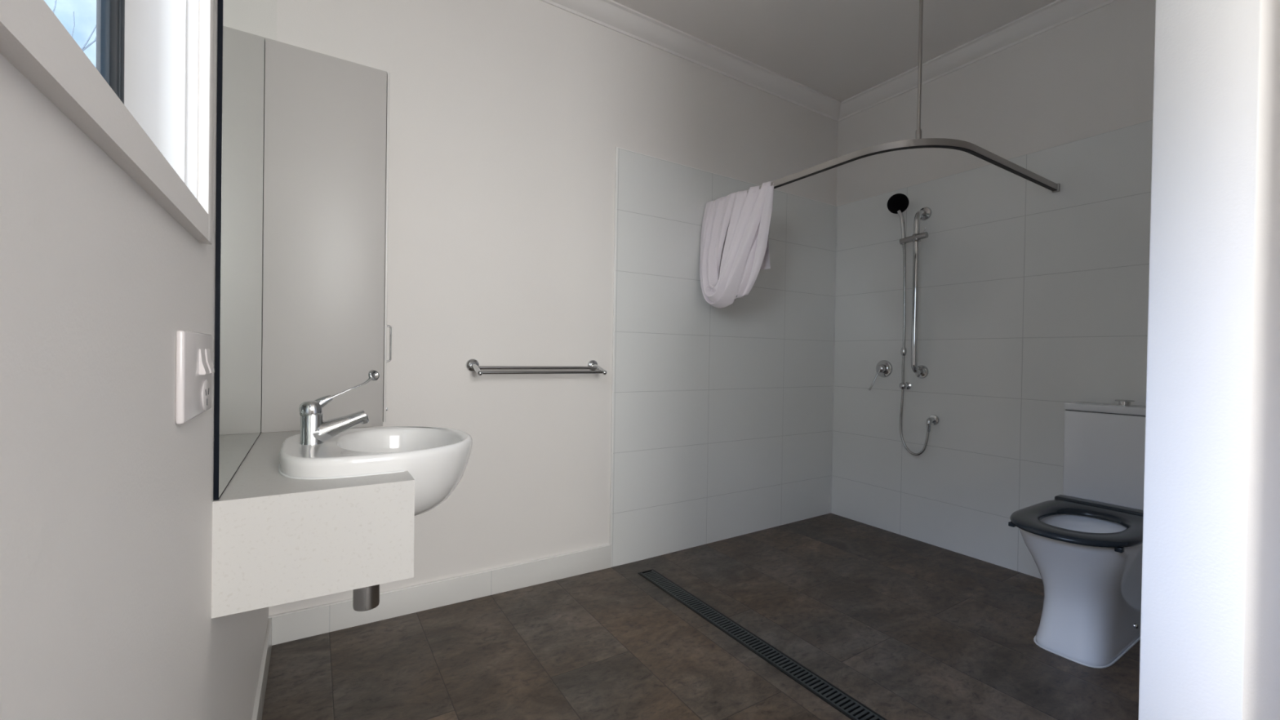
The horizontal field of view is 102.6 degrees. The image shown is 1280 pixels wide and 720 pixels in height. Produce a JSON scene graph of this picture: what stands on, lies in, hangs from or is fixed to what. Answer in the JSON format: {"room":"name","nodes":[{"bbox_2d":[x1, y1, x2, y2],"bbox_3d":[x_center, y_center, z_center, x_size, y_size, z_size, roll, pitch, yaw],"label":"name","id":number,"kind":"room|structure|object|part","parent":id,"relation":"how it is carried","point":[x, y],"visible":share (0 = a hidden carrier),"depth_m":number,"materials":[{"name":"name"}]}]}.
{"room":"bathroom","nodes":[
{"label":"bathroom","id":0,"kind":"room"},
{"bbox_2d":[0,0,268,719],"bbox_3d":[-0.025,-0.286,-0.257,0.077,2.747,4.802,1,1,-33],"label":"wall","id":1,"kind":"structure","parent":0,"point":[106,500],"depth_m":0.35,"materials":[{"name":"white paint"}]},
{"bbox_2d":[0,0,214,244],"bbox_3d":[-0.225,-0.569,0.072,0.089,0.859,1.342,1,1,-33],"label":"window","id":2,"kind":"structure","parent":1,"relation":"in","point":[147,102],"depth_m":0.58,"materials":[{"name":"grey"}]},
{"bbox_3d":[-0.257,-0.569,0.052,0.014,0.799,1.282,1,1,-33],"label":"frame","id":3,"kind":"part","parent":2,"relation":"part of","materials":[{"name":"grey metal"}]},
{"bbox_2d":[175,329,214,424],"bbox_3d":[-0.536,0.017,0.623,0.014,0.101,0.180,1,1,-33],"label":"power outlet","id":4,"kind":"object","parent":1,"relation":"attached to","point":[194,369],"visible":1,"depth_m":0.58,"materials":[{"name":"grey plastic"}]},
{"bbox_2d":[199,348,209,374],"bbox_3d":[-0.537,0.002,0.631,0.007,0.032,0.029,1,1,-33],"label":"rocker switch","id":5,"kind":"object","parent":4,"relation":"attached to","point":[204,367],"depth_m":0.63,"materials":[{"name":"grey plastic"}]},
{"bbox_2d":[202,379,209,410],"bbox_3d":[-0.554,0.045,0.653,0.003,0.040,0.040,1,1,-33],"label":"socket","id":6,"kind":"object","parent":4,"relation":"attached to","point":[206,383],"depth_m":0.65,"materials":[{"name":"grey plastic"}]},
{"bbox_2d":[204,348,214,373],"bbox_3d":[-0.558,0.001,0.665,0.007,0.032,0.029,1,1,-33],"label":"rocker switch","id":7,"kind":"object","parent":4,"relation":"attached to","point":[207,351],"depth_m":0.66,"materials":[{"name":"grey plastic"}]},
{"bbox_2d":[213,0,276,500],"bbox_3d":[-0.947,-0.596,1.270,0.006,1.589,1.222,1,1,-33],"label":"mirror","id":8,"kind":"object","parent":1,"relation":"attached to","point":[244,26],"visible":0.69,"depth_m":0.94,"materials":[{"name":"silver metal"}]},
{"bbox_2d":[251,617,272,719],"bbox_3d":[-0.769,0.976,0.970,0.011,0.120,1.952,1,1,-33],"label":"baseboard","id":9,"kind":"structure","parent":1,"relation":"attached to","point":[258,708],"depth_m":1.51,"materials":[{"name":"white tile"}]},
{"bbox_2d":[211,426,414,618],"bbox_3d":[-0.846,0.287,1.348,0.276,0.172,1.229,1,1,-33],"label":"countertop","id":10,"kind":"structure","parent":1,"relation":"attached to","point":[277,539],"depth_m":0.83,"materials":[{"name":"white stone"}]},
{"bbox_3d":[-0.520,0.306,0.838,0.276,0.152,0.018,1,1,-33],"label":"panel","id":11,"kind":"part","parent":10,"relation":"part of","materials":[{"name":"white stone"}]},
{"bbox_2d":[261,37,391,432],"bbox_3d":[-1.010,-0.338,1.674,0.325,1.065,0.483,1,1,-33],"label":"mirror","id":12,"kind":"object","parent":10,"relation":"on","point":[326,156],"visible":1,"depth_m":1.46,"materials":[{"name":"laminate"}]},
{"bbox_3d":[-0.893,-0.342,1.747,0.007,1.054,0.481,1,1,-33],"label":"door","id":13,"kind":"part","parent":12,"relation":"part of","materials":[{"name":"grey"}]},
{"bbox_3d":[-0.795,-0.052,1.615,0.022,0.117,0.005,1,1,-33],"label":"handle","id":14,"kind":"part","parent":12,"relation":"part of","materials":[{"name":"silver metal"}]},
{"bbox_2d":[278,426,472,611],"bbox_3d":[-0.566,0.360,1.122,0.369,0.378,0.397,1,1,-33],"label":"washbasin","id":15,"kind":"object","parent":10,"relation":"in","point":[437,458],"visible":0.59,"depth_m":1.03,"materials":[{"name":"white ceramic"}]},
{"bbox_2d":[298,369,379,444],"bbox_3d":[-0.632,0.097,1.082,0.147,0.153,0.044,1,1,-33],"label":"tap","id":16,"kind":"object","parent":15,"relation":"on","point":[314,430],"visible":1,"depth_m":1.05,"materials":[{"name":"silver metal"}]},
{"bbox_3d":[-0.632,0.140,1.082,0.102,0.065,0.044,1,1,-33],"label":"spout","id":17,"kind":"part","parent":16,"relation":"part of","materials":[{"name":"silver metal"}]},
{"bbox_3d":[-0.609,0.052,1.095,0.095,0.062,0.018,1,1,-33],"label":"lever","id":18,"kind":"part","parent":16,"relation":"part of","materials":[{"name":"silver metal"}]},
{"bbox_3d":[-0.564,0.252,1.122,0.368,0.162,0.396,1,1,-33],"label":"bowl","id":19,"kind":"part","parent":15,"relation":"part of","materials":[{"name":"white ceramic"}]},
{"bbox_2d":[268,0,838,615],"bbox_3d":[-0.008,-0.310,2.654,3.261,2.747,0.111,1,1,-33],"label":"wall","id":20,"kind":"structure","parent":0,"point":[553,171],"depth_m":2.43,"materials":[{"name":"white paint"}]},
{"bbox_2d":[268,544,611,645],"bbox_3d":[-0.719,0.967,2.166,1.366,0.120,0.010,1,1,-33],"label":"baseboard","id":21,"kind":"structure","parent":20,"relation":"attached to","point":[323,620],"depth_m":2.09,"materials":[{"name":"white tile"}]},
{"bbox_2d":[466,358,606,375],"bbox_3d":[-0.437,0.032,2.266,0.622,0.068,0.115,1,1,-33],"label":"towel rail","id":22,"kind":"object","parent":20,"relation":"attached to","point":[472,365],"visible":1,"depth_m":2.22,"materials":[{"name":"silver metal"}]},
{"bbox_3d":[-0.672,0.038,2.110,0.022,0.051,0.106,1,1,-35],"label":"arm","id":23,"kind":"part","parent":22,"relation":"part of","materials":[{"name":"silver metal"}]},
{"bbox_3d":[-0.191,0.043,2.417,0.022,0.051,0.106,1,1,-38],"label":"arm","id":24,"kind":"part","parent":22,"relation":"part of","materials":[{"name":"silver metal"}]},
{"bbox_2d":[540,0,841,121],"bbox_3d":[0.055,-1.645,2.567,3.072,0.075,0.085,1,1,-33],"label":"trim","id":25,"kind":"structure","parent":20,"relation":"attached to","point":[610,14],"depth_m":2.72,"materials":[{"name":"white paint"}]},
{"bbox_3d":[0.582,-0.058,2.976,1.699,1.957,0.011,1,1,-33],"label":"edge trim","id":26,"kind":"part","parent":20,"relation":"part of","materials":[{"name":"white tile"}]},
{"bbox_2d":[262,513,1140,719],"bbox_3d":[1.222,1.100,0.623,3.350,0.100,4.902,1,1,-33],"label":"floor","id":27,"kind":"structure","parent":0,"point":[907,628],"depth_m":1.81,"materials":[{"name":"brown tile"}]},
{"bbox_2d":[638,568,887,719],"bbox_3d":[0.534,1.040,1.692,0.085,0.004,1.886,1,1,-33],"label":"floor drain","id":28,"kind":"object","parent":27,"relation":"on","point":[840,700],"visible":1,"depth_m":1.80,"materials":[{"name":"black metal"}]},
{"bbox_2d":[1008,399,1146,668],"bbox_3d":[1.736,0.611,1.957,0.837,0.896,0.368,1,1,-33],"label":"toilet","id":29,"kind":"object","parent":27,"relation":"on","point":[1085,545],"visible":0.88,"depth_m":1.88,"materials":[{"name":"white ceramic"}]},
{"bbox_3d":[1.631,0.597,1.889,0.587,0.024,0.362,1,1,-33],"label":"seat","id":30,"kind":"part","parent":29,"relation":"part of","materials":[{"name":"grey plastic"}]},
{"bbox_3d":[2.024,0.206,2.133,0.170,0.030,0.368,1,1,-33],"label":"cistern lid","id":31,"kind":"part","parent":29,"relation":"part of","materials":[{"name":"white ceramic"}]},
{"bbox_2d":[612,0,1057,102],"bbox_3d":[1.266,-1.697,0.600,3.349,0.100,4.902,1,1,-33],"label":"ceiling","id":32,"kind":"structure","parent":0,"point":[839,50],"depth_m":2.58,"materials":[{"name":"white paint"}]},
{"bbox_2d":[746,0,1060,193],"bbox_3d":[1.084,-1.232,2.271,1.654,0.862,0.730,1,0,15],"label":"track","id":33,"kind":"object","parent":32,"relation":"hanging from","point":[917,143],"visible":0.85,"depth_m":2.01,"materials":[{"name":"silver metal"}]},
{"bbox_2d":[699,181,773,307],"bbox_3d":[0.470,-0.564,2.603,0.191,0.597,0.490,1,1,-33],"label":"shower curtain","id":34,"kind":"object","parent":33,"relation":"hanging from","point":[735,228],"visible":1,"depth_m":2.54,"materials":[{"name":"white fabric"}]},
{"bbox_2d":[700,191,737,285],"bbox_3d":[0.413,-0.629,2.702,0.107,0.470,0.250,1,1,-33],"label":"drape","id":35,"kind":"object","parent":34,"relation":"hanging from","point":[718,218],"depth_m":2.66,"materials":[{"name":"white fabric"}]},
{"bbox_2d":[736,185,773,297],"bbox_3d":[0.529,-0.557,2.519,0.086,0.530,0.285,1,1,-33],"label":"drape","id":36,"kind":"object","parent":34,"relation":"hanging from","point":[753,208],"depth_m":2.48,"materials":[{"name":"white fabric"}]},
{"bbox_2d":[760,240,770,269],"bbox_3d":[0.516,-0.626,2.672,0.040,0.390,0.422,1,1,-33],"label":"drape","id":37,"kind":"object","parent":34,"relation":"hanging from","point":[766,264],"depth_m":2.52,"materials":[{"name":"white fabric"}]},
{"bbox_3d":[1.076,-0.821,2.282,1.641,0.026,0.702,1,0,15],"label":"rail","id":38,"kind":"part","parent":33,"relation":"part of","materials":[{"name":"silver metal"}]},
{"bbox_3d":[1.058,-1.259,1.931,0.012,0.795,0.012,1,1,-33],"label":"drop rod","id":39,"kind":"part","parent":33,"relation":"part of","materials":[{"name":"silver metal"}]},
{"bbox_2d":[830,0,1155,579],"bbox_3d":[1.900,-0.279,2.591,0.112,2.747,2.072,1,1,-33],"label":"wall","id":40,"kind":"structure","parent":0,"point":[1033,300],"depth_m":2.62,"materials":[{"name":"white tile"}]},
{"bbox_2d":[868,360,892,390],"bbox_3d":[1.448,0.093,3.102,0.101,0.187,0.106,1,1,-33],"label":"shower mixer","id":41,"kind":"object","parent":40,"relation":"attached to","point":[883,367],"visible":1,"depth_m":3.10,"materials":[{"name":"silver metal"}]},
{"bbox_3d":[1.422,0.122,3.105,0.070,0.129,0.020,1,0,7],"label":"lever","id":42,"kind":"part","parent":41,"relation":"part of","materials":[{"name":"silver metal"}]},
{"bbox_3d":[1.486,0.053,3.125,0.014,0.106,0.106,1,1,-33],"label":"wall plate","id":43,"kind":"part","parent":41,"relation":"part of","materials":[{"name":"silver metal"}]},
{"bbox_2d":[898,382,911,389],"bbox_3d":[1.538,0.150,2.974,0.095,0.044,0.044,0,1,-43],"label":"hose retainer","id":44,"kind":"object","parent":40,"relation":"attached to","point":[907,385],"visible":1,"depth_m":2.95,"materials":[{"name":"silver metal"}]},
{"bbox_2d":[899,206,932,378],"bbox_3d":[1.571,-0.384,2.915,0.104,0.979,0.150,1,1,-33],"label":"grab rail","id":45,"kind":"object","parent":40,"relation":"attached to","point":[921,371],"visible":1,"depth_m":2.88,"materials":[{"name":"silver metal"}]},
{"bbox_2d":[887,193,930,455],"bbox_3d":[1.539,-0.209,2.931,0.249,1.500,0.055,1,1,39],"label":"shower","id":46,"kind":"object","parent":45,"relation":"attached to","point":[897,203],"visible":0.99,"depth_m":2.94,"materials":[{"name":"silver metal"}]},
{"bbox_3d":[1.509,-0.766,2.958,0.026,0.203,0.056,1,1,-33],"label":"handle","id":47,"kind":"part","parent":46,"relation":"part of","materials":[{"name":"silver metal"}]},
{"bbox_3d":[1.579,-0.384,2.904,0.095,0.935,0.032,1,1,-33],"label":"rail","id":48,"kind":"part","parent":45,"relation":"part of","materials":[{"name":"silver metal"}]},
{"bbox_2d":[925,414,939,425],"bbox_3d":[1.625,0.336,2.858,0.061,0.058,0.058,1,1,-33],"label":"connector","id":49,"kind":"object","parent":40,"relation":"attached to","point":[934,420],"visible":1,"depth_m":2.85,"materials":[{"name":"silver metal"}]},
{"bbox_2d":[838,0,1116,121],"bbox_3d":[1.822,-1.617,2.574,0.085,0.075,1.975,1,1,-33],"label":"trim","id":50,"kind":"structure","parent":40,"relation":"attached to","point":[1056,13],"depth_m":2.67,"materials":[{"name":"white paint"}]},
{"bbox_2d":[1137,0,1279,719],"bbox_3d":[1.573,-0.273,1.210,1.949,2.747,0.098,1,1,-33],"label":"wall partition","id":51,"kind":"structure","parent":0,"point":[1210,648],"depth_m":0.69,"materials":[{"name":"white paint"}]},
{"label":"outside","id":52,"kind":"structure","parent":0,"visible":0},
{"bbox_3d":[-0.020,1.261,0.011,28.000,0.249,28.000,1,1,-33],"label":"ground","id":53,"kind":"structure","parent":52,"visible":0},
{"bbox_2d":[52,0,96,50],"bbox_3d":[-2.961,-0.708,2.221,2.240,3.601,2.130,1,1,32],"label":"bare tree","id":54,"kind":"object","parent":53,"relation":"on","point":[83,47],"visible":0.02,"depth_m":2.76,"materials":[{"name":"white plant"}]}
]}

